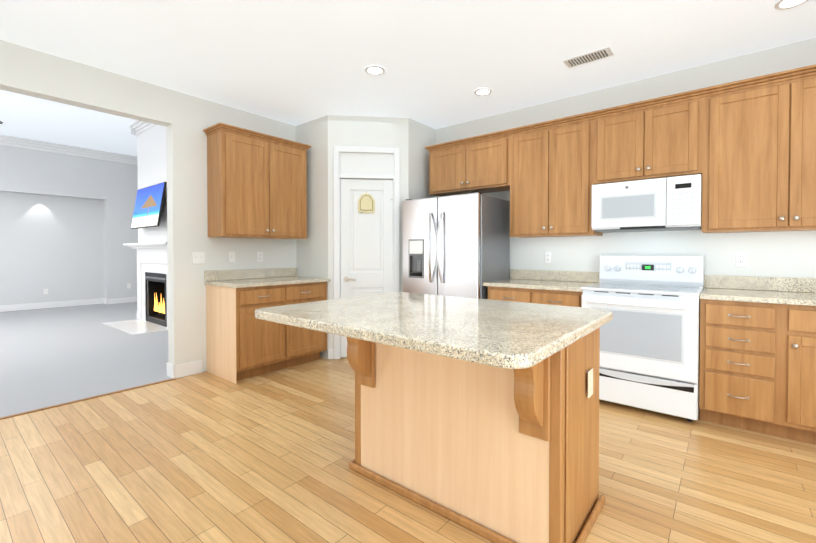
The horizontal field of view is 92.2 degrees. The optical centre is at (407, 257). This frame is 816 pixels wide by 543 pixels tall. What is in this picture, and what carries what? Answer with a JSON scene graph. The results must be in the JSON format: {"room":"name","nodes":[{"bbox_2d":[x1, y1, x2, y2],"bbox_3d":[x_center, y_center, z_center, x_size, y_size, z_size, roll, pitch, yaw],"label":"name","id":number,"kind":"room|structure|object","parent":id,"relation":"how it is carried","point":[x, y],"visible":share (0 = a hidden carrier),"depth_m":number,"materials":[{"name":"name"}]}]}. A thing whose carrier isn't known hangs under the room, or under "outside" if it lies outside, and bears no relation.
{"room":"kitchen","nodes":[
{"label":"kitchen","id":0,"kind":"room"},
{"bbox_2d":[0,90,136,155],"bbox_3d":[-6.382,-2.407,4.471,7.420,0.100,7.930,1,1,39],"label":"ceiling","id":1,"kind":"structure","parent":0,"point":[27,117],"depth_m":7.05,"materials":[{"name":"paint"}]},
{"bbox_2d":[0,125,168,362],"bbox_3d":[-6.382,-0.608,4.497,7.420,3.500,7.930,1,1,39],"label":"wall","id":2,"kind":"structure","parent":0,"point":[67,232],"depth_m":8.51,"materials":[{"name":"paint"}]},
{"bbox_2d":[0,298,104,311],"bbox_3d":[-9.348,1.049,6.516,0.018,0.130,6.990,1,1,39],"label":"baseboard","id":3,"kind":"structure","parent":2,"relation":"attached to","point":[3,308],"depth_m":8.49,"materials":[{"name":"white"}]},
{"bbox_2d":[0,134,135,164],"bbox_3d":[-8.892,-2.291,6.521,0.102,0.188,7.650,1,1,39],"label":"crown molding","id":4,"kind":"structure","parent":2,"relation":"attached to","point":[6,140],"depth_m":8.40,"materials":[{"name":"white wood"}]},
{"bbox_2d":[106,297,136,303],"bbox_3d":[-6.728,1.009,9.285,0.020,0.130,0.646,1,1,39],"label":"baseboard","id":5,"kind":"structure","parent":2,"relation":"attached to","point":[127,299],"depth_m":9.25,"materials":[{"name":"white"}]},
{"bbox_2d":[129,120,155,135],"bbox_3d":[-4.238,-2.290,6.484,1.964,0.188,0.100,1,1,39],"label":"crown molding","id":6,"kind":"structure","parent":2,"relation":"attached to","point":[136,127],"depth_m":6.89,"materials":[{"name":"white wood"}]},
{"bbox_2d":[0,40,343,371],"bbox_3d":[-2.693,-0.210,3.267,0.140,2.740,6.680,1,1,39],"label":"wall","id":7,"kind":"structure","parent":0,"point":[186,120],"depth_m":3.79,"materials":[{"name":"paint"}]},
{"bbox_2d":[166,362,170,376],"bbox_3d":[-1.796,1.077,4.524,0.014,0.130,1.786,1,1,39],"label":"baseboard","id":8,"kind":"structure","parent":7,"relation":"attached to","point":[168,364],"depth_m":3.80,"materials":[{"name":"white"}]},
{"bbox_2d":[171,360,201,378],"bbox_3d":[-2.147,1.087,3.829,0.014,0.130,0.266,1,1,39],"label":"baseboard","id":9,"kind":"structure","parent":7,"relation":"attached to","point":[184,369],"depth_m":3.81,"materials":[{"name":"white"}]},
{"bbox_2d":[192,252,204,263],"bbox_3d":[-2.077,0.001,3.898,0.016,0.116,0.118,1,1,39],"label":"switch plate","id":10,"kind":"object","parent":7,"relation":"attached to","point":[198,257],"visible":1,"depth_m":3.90,"materials":[{"name":"white plastic"}]},
{"bbox_2d":[229,252,234,262],"bbox_3d":[-1.864,-0.008,4.159,0.016,0.116,0.070,1,1,39],"label":"switch plate","id":11,"kind":"object","parent":7,"relation":"attached to","point":[231,257],"visible":1,"depth_m":4.16,"materials":[{"name":"white plastic"}]},
{"bbox_2d":[204,267,296,280],"bbox_3d":[-1.698,0.177,4.362,0.020,0.104,1.086,1,1,39],"label":"backsplash","id":12,"kind":"structure","parent":7,"relation":"attached to","point":[213,275],"depth_m":4.29,"materials":[{"name":"stone"}]},
{"bbox_2d":[203,122,310,238],"bbox_3d":[-1.576,-0.749,4.223,0.367,1.071,1.054,1,1,39],"label":"upper cabinet","id":13,"kind":"object","parent":7,"relation":"attached to","point":[256,184],"visible":1,"depth_m":4.01,"materials":[{"name":"brown wood"}]},
{"bbox_2d":[257,252,262,261],"bbox_3d":[-1.662,-0.011,4.412,0.008,0.116,0.070,1,1,39],"label":"electrical outlet plate","id":14,"kind":"object","parent":7,"relation":"attached to","point":[259,256],"visible":1,"depth_m":4.41,"materials":[{"name":"white plastic"}]},
{"bbox_2d":[296,115,327,358],"bbox_3d":[-1.098,-0.230,4.635,0.600,2.740,0.100,1,1,39],"label":"wall","id":15,"kind":"structure","parent":0,"point":[312,255],"depth_m":4.53,"materials":[{"name":"paint"}]},
{"bbox_2d":[328,115,407,347],"bbox_3d":[-0.451,-0.228,4.502,0.908,2.740,0.100,0,1,-6],"label":"wall","id":16,"kind":"structure","parent":0,"point":[367,131],"depth_m":4.43,"materials":[{"name":"paint"}]},
{"bbox_2d":[329,146,399,358],"bbox_3d":[-0.448,-0.053,4.470,0.908,2.392,0.068,0,1,-6],"label":"door frame","id":17,"kind":"structure","parent":16,"relation":"attached to","point":[372,163],"depth_m":4.44,"materials":[{"name":"white wood"}]},
{"bbox_2d":[340,179,392,356],"bbox_3d":[-0.461,0.121,4.452,0.605,2.020,0.096,0,1,-6],"label":"pantry door","id":18,"kind":"structure","parent":16,"relation":"in","point":[366,253],"depth_m":4.46,"materials":[{"name":"white wood"}]},
{"bbox_2d":[358,191,374,213],"bbox_3d":[-0.471,-0.625,4.443,0.190,0.250,0.017,0,1,-6],"label":"sign plaque","id":19,"kind":"object","parent":18,"relation":"attached to","point":[366,202],"visible":1,"depth_m":4.44,"materials":[{"name":"beige"}]},
{"bbox_2d":[0,357,815,542],"bbox_3d":[-0.193,1.213,1.337,6.200,0.050,6.540,1,1,39],"label":"floor","id":20,"kind":"structure","parent":0,"point":[205,457],"depth_m":2.12,"materials":[{"name":"brown wood"}]},
{"bbox_2d":[0,378,175,419],"bbox_3d":[-3.241,1.168,2.475,0.035,0.008,3.250,1,1,39],"label":"trim","id":21,"kind":"structure","parent":20,"relation":"on","point":[31,411],"depth_m":3.19,"materials":[{"name":"brown wood"}]},
{"bbox_2d":[206,282,326,383],"bbox_3d":[-1.447,0.707,4.175,0.654,0.880,1.070,1,1,39],"label":"base cabinet","id":22,"kind":"object","parent":20,"relation":"on","point":[242,342],"visible":0.85,"depth_m":3.82,"materials":[{"name":"brown wood"}]},
{"bbox_2d":[205,276,329,287],"bbox_3d":[-1.456,0.250,4.166,0.643,0.035,1.086,1,1,39],"label":"countertop","id":23,"kind":"structure","parent":22,"relation":"on","point":[253,282],"depth_m":3.94,"materials":[{"name":"stone"}]},
{"bbox_2d":[403,192,509,298],"bbox_3d":[0.494,0.252,4.272,0.945,1.787,0.783,1,1,39],"label":"fridge","id":24,"kind":"object","parent":20,"relation":"on","point":[456,245],"visible":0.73,"depth_m":3.97,"materials":[{"name":"grey metal"}]},
{"bbox_2d":[346,327,604,542],"bbox_3d":[0.233,0.735,1.942,1.184,0.888,0.817,1,1,39],"label":"kitchen island","id":25,"kind":"object","parent":20,"relation":"on","point":[497,454],"visible":0.71,"depth_m":1.71,"materials":[{"name":"brown wood"}]},
{"bbox_2d":[255,292,612,368],"bbox_3d":[0.112,0.270,1.889,1.385,0.040,1.098,1,1,39],"label":"island countertop","id":26,"kind":"structure","parent":25,"relation":"on","point":[508,334],"depth_m":1.54,"materials":[{"name":"stone"}]},
{"bbox_2d":[588,368,592,397],"bbox_3d":[0.804,0.552,1.727,0.008,0.116,0.072,1,1,39],"label":"outlet","id":27,"kind":"object","parent":25,"relation":"attached to","point":[590,382],"visible":0.96,"depth_m":1.72,"materials":[{"name":"beige plastic"}]},
{"bbox_2d":[488,286,582,306],"bbox_3d":[1.284,0.713,3.740,0.879,0.880,0.654,1,1,39],"label":"base cabinet","id":28,"kind":"object","parent":20,"relation":"on","point":[560,298],"visible":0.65,"depth_m":3.48,"materials":[{"name":"brown wood"}]},
{"bbox_2d":[483,279,596,291],"bbox_3d":[1.275,0.256,3.748,0.916,0.035,0.643,1,1,39],"label":"countertop","id":29,"kind":"structure","parent":28,"relation":"on","point":[546,285],"depth_m":3.60,"materials":[{"name":"stone"}]},
{"bbox_2d":[581,255,703,421],"bbox_3d":[1.889,0.572,3.171,0.771,1.180,0.742,1,1,39],"label":"range","id":30,"kind":"object","parent":20,"relation":"on","point":[650,345],"visible":0.88,"depth_m":2.92,"materials":[{"name":"white metal"}]},
{"bbox_2d":[699,299,786,437],"bbox_3d":[2.396,0.726,2.854,0.416,0.880,0.620,1,1,39],"label":"base cabinet","id":31,"kind":"object","parent":20,"relation":"on","point":[758,367],"depth_m":2.61,"materials":[{"name":"brown wood"}]},
{"bbox_2d":[700,288,815,305],"bbox_3d":[2.880,0.275,2.438,1.689,0.035,0.643,1,1,39],"label":"countertop","id":32,"kind":"structure","parent":31,"relation":"on","point":[783,297],"depth_m":2.64,"materials":[{"name":"stone"}]},
{"bbox_2d":[783,305,815,444],"bbox_3d":[2.794,0.731,2.530,0.610,0.880,0.620,1,1,39],"label":"base cabinet","id":33,"kind":"object","parent":20,"relation":"on","point":[799,376],"depth_m":2.43,"materials":[{"name":"brown wood"}]},
{"bbox_2d":[0,0,815,128],"bbox_3d":[-0.237,-1.601,1.242,6.480,0.100,6.680,1,1,39],"label":"ceiling","id":34,"kind":"structure","parent":0,"point":[299,62],"depth_m":2.90,"materials":[{"name":"paint"}]},
{"bbox_2d":[365,65,384,74],"bbox_3d":[-0.279,-1.575,3.300,0.170,0.008,0.170,1,1,39],"label":"recessed light","id":35,"kind":"object","parent":34,"relation":"in","point":[374,70],"visible":1,"depth_m":3.30,"materials":[{"name":"white plastic"}]},
{"bbox_2d":[474,88,491,95],"bbox_3d":[0.716,-1.581,3.744,0.170,0.008,0.170,1,1,39],"label":"recessed light","id":36,"kind":"object","parent":34,"relation":"in","point":[482,91],"visible":0.96,"depth_m":3.74,"materials":[{"name":"white plastic"}]},
{"bbox_2d":[563,47,613,67],"bbox_3d":[1.417,-1.570,3.089,0.340,0.011,0.160,1,1,39],"label":"ceiling vent","id":37,"kind":"object","parent":34,"relation":"in","point":[602,53],"visible":1,"depth_m":3.08,"materials":[{"name":"white metal"}]},
{"bbox_2d":[774,0,808,9],"bbox_3d":[2.342,-1.562,2.387,0.170,0.008,0.170,1,1,39],"label":"recessed light","id":38,"kind":"object","parent":34,"relation":"in","point":[783,4],"visible":0.98,"depth_m":2.41,"materials":[{"name":"white plastic"}]},
{"bbox_2d":[408,118,435,198],"bbox_3d":[0.138,-0.231,4.738,0.100,2.740,0.540,1,1,39],"label":"wall","id":39,"kind":"structure","parent":0,"point":[420,136],"depth_m":4.64,"materials":[{"name":"paint"}]},
{"bbox_2d":[372,38,815,287],"bbox_3d":[1.831,-0.218,3.796,6.180,2.740,0.140,1,1,39],"label":"wall","id":40,"kind":"structure","parent":0,"point":[792,254],"depth_m":3.36,"materials":[{"name":"paint"}]},
{"bbox_2d":[425,132,508,195],"bbox_3d":[0.731,-0.993,4.373,1.000,0.515,0.335,1,1,39],"label":"upper cabinet","id":41,"kind":"object","parent":40,"relation":"attached to","point":[481,165],"depth_m":4.22,"materials":[{"name":"brown wood"}]},
{"bbox_2d":[544,252,550,262],"bbox_3d":[1.434,-0.001,4.024,0.070,0.116,0.008,1,1,39],"label":"electrical outlet plate","id":42,"kind":"object","parent":40,"relation":"attached to","point":[547,257],"visible":1,"depth_m":4.02,"materials":[{"name":"white plastic"}]},
{"bbox_2d":[505,112,602,237],"bbox_3d":[1.423,-0.725,3.812,0.788,1.035,0.335,1,1,39],"label":"upper cabinet","id":43,"kind":"object","parent":40,"relation":"attached to","point":[551,165],"depth_m":3.65,"materials":[{"name":"brown wood"}]},
{"bbox_2d":[510,269,599,282],"bbox_3d":[1.472,0.182,3.988,0.916,0.104,0.020,1,1,39],"label":"backsplash","id":44,"kind":"structure","parent":40,"relation":"attached to","point":[572,276],"depth_m":3.96,"materials":[{"name":"stone"}]},
{"bbox_2d":[593,92,704,183],"bbox_3d":[2.024,-0.942,3.318,0.762,0.587,0.335,1,1,39],"label":"upper cabinet","id":45,"kind":"object","parent":40,"relation":"attached to","point":[658,138],"depth_m":3.15,"materials":[{"name":"brown wood"}]},
{"bbox_2d":[591,174,701,232],"bbox_3d":[1.993,-0.427,3.288,0.755,0.397,0.417,1,1,39],"label":"over-the-range microwave","id":46,"kind":"object","parent":45,"relation":"attached to","point":[666,204],"visible":1,"depth_m":3.11,"materials":[{"name":"white"}]},
{"bbox_2d":[736,252,747,266],"bbox_3d":[2.608,0.013,3.066,0.070,0.116,0.008,1,1,39],"label":"electrical outlet plate","id":47,"kind":"object","parent":40,"relation":"attached to","point":[741,259],"visible":1,"depth_m":3.06,"materials":[{"name":"white plastic"}]},
{"bbox_2d":[701,68,815,232],"bbox_3d":[2.686,-0.710,2.781,0.948,1.035,0.335,1,1,39],"label":"upper cabinet","id":48,"kind":"object","parent":40,"relation":"attached to","point":[745,149],"depth_m":2.75,"materials":[{"name":"brown wood"}]},
{"bbox_2d":[704,275,815,292],"bbox_3d":[3.077,0.201,2.679,1.689,0.104,0.020,1,1,39],"label":"backsplash","id":49,"kind":"structure","parent":40,"relation":"attached to","point":[791,284],"depth_m":2.98,"materials":[{"name":"stone"}]},
{"bbox_3d":[-4.233,-0.796,6.511,0.400,0.260,0.085,1,1,39],"label":"wall mount bracket","id":50,"kind":"object","parent":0,"visible":0},
{"bbox_2d":[131,182,166,228],"bbox_3d":[-4.280,-0.838,6.454,1.240,0.700,0.032,1,-8,39],"label":"screen","id":51,"kind":"object","parent":50,"relation":"attached to","point":[148,207],"visible":1,"depth_m":6.37,"materials":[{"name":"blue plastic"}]},
{"label":"outside","id":52,"kind":"structure","parent":0,"visible":0},
{"bbox_2d":[0,302,204,416],"bbox_3d":[-6.229,1.166,4.488,7.140,0.054,7.790,1,1,39],"label":"floor carpet","id":53,"kind":"object","parent":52,"point":[52,356],"depth_m":4.57,"materials":[{"name":"grey carpet"}]},
{"bbox_2d":[103,319,167,334],"bbox_3d":[-4.384,1.108,6.354,1.480,0.008,0.560,1,1,39],"label":"hearth","id":54,"kind":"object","parent":53,"relation":"on","point":[136,327],"depth_m":6.31,"materials":[{"name":"white stone"}]},
{"bbox_2d":[123,242,167,326],"bbox_3d":[-4.157,0.432,6.622,1.960,1.360,0.558,1,1,39],"label":"fireplace mantel","id":55,"kind":"object","parent":53,"relation":"on","point":[152,266],"visible":0.73,"depth_m":6.75,"materials":[{"name":"white"}]}
]}

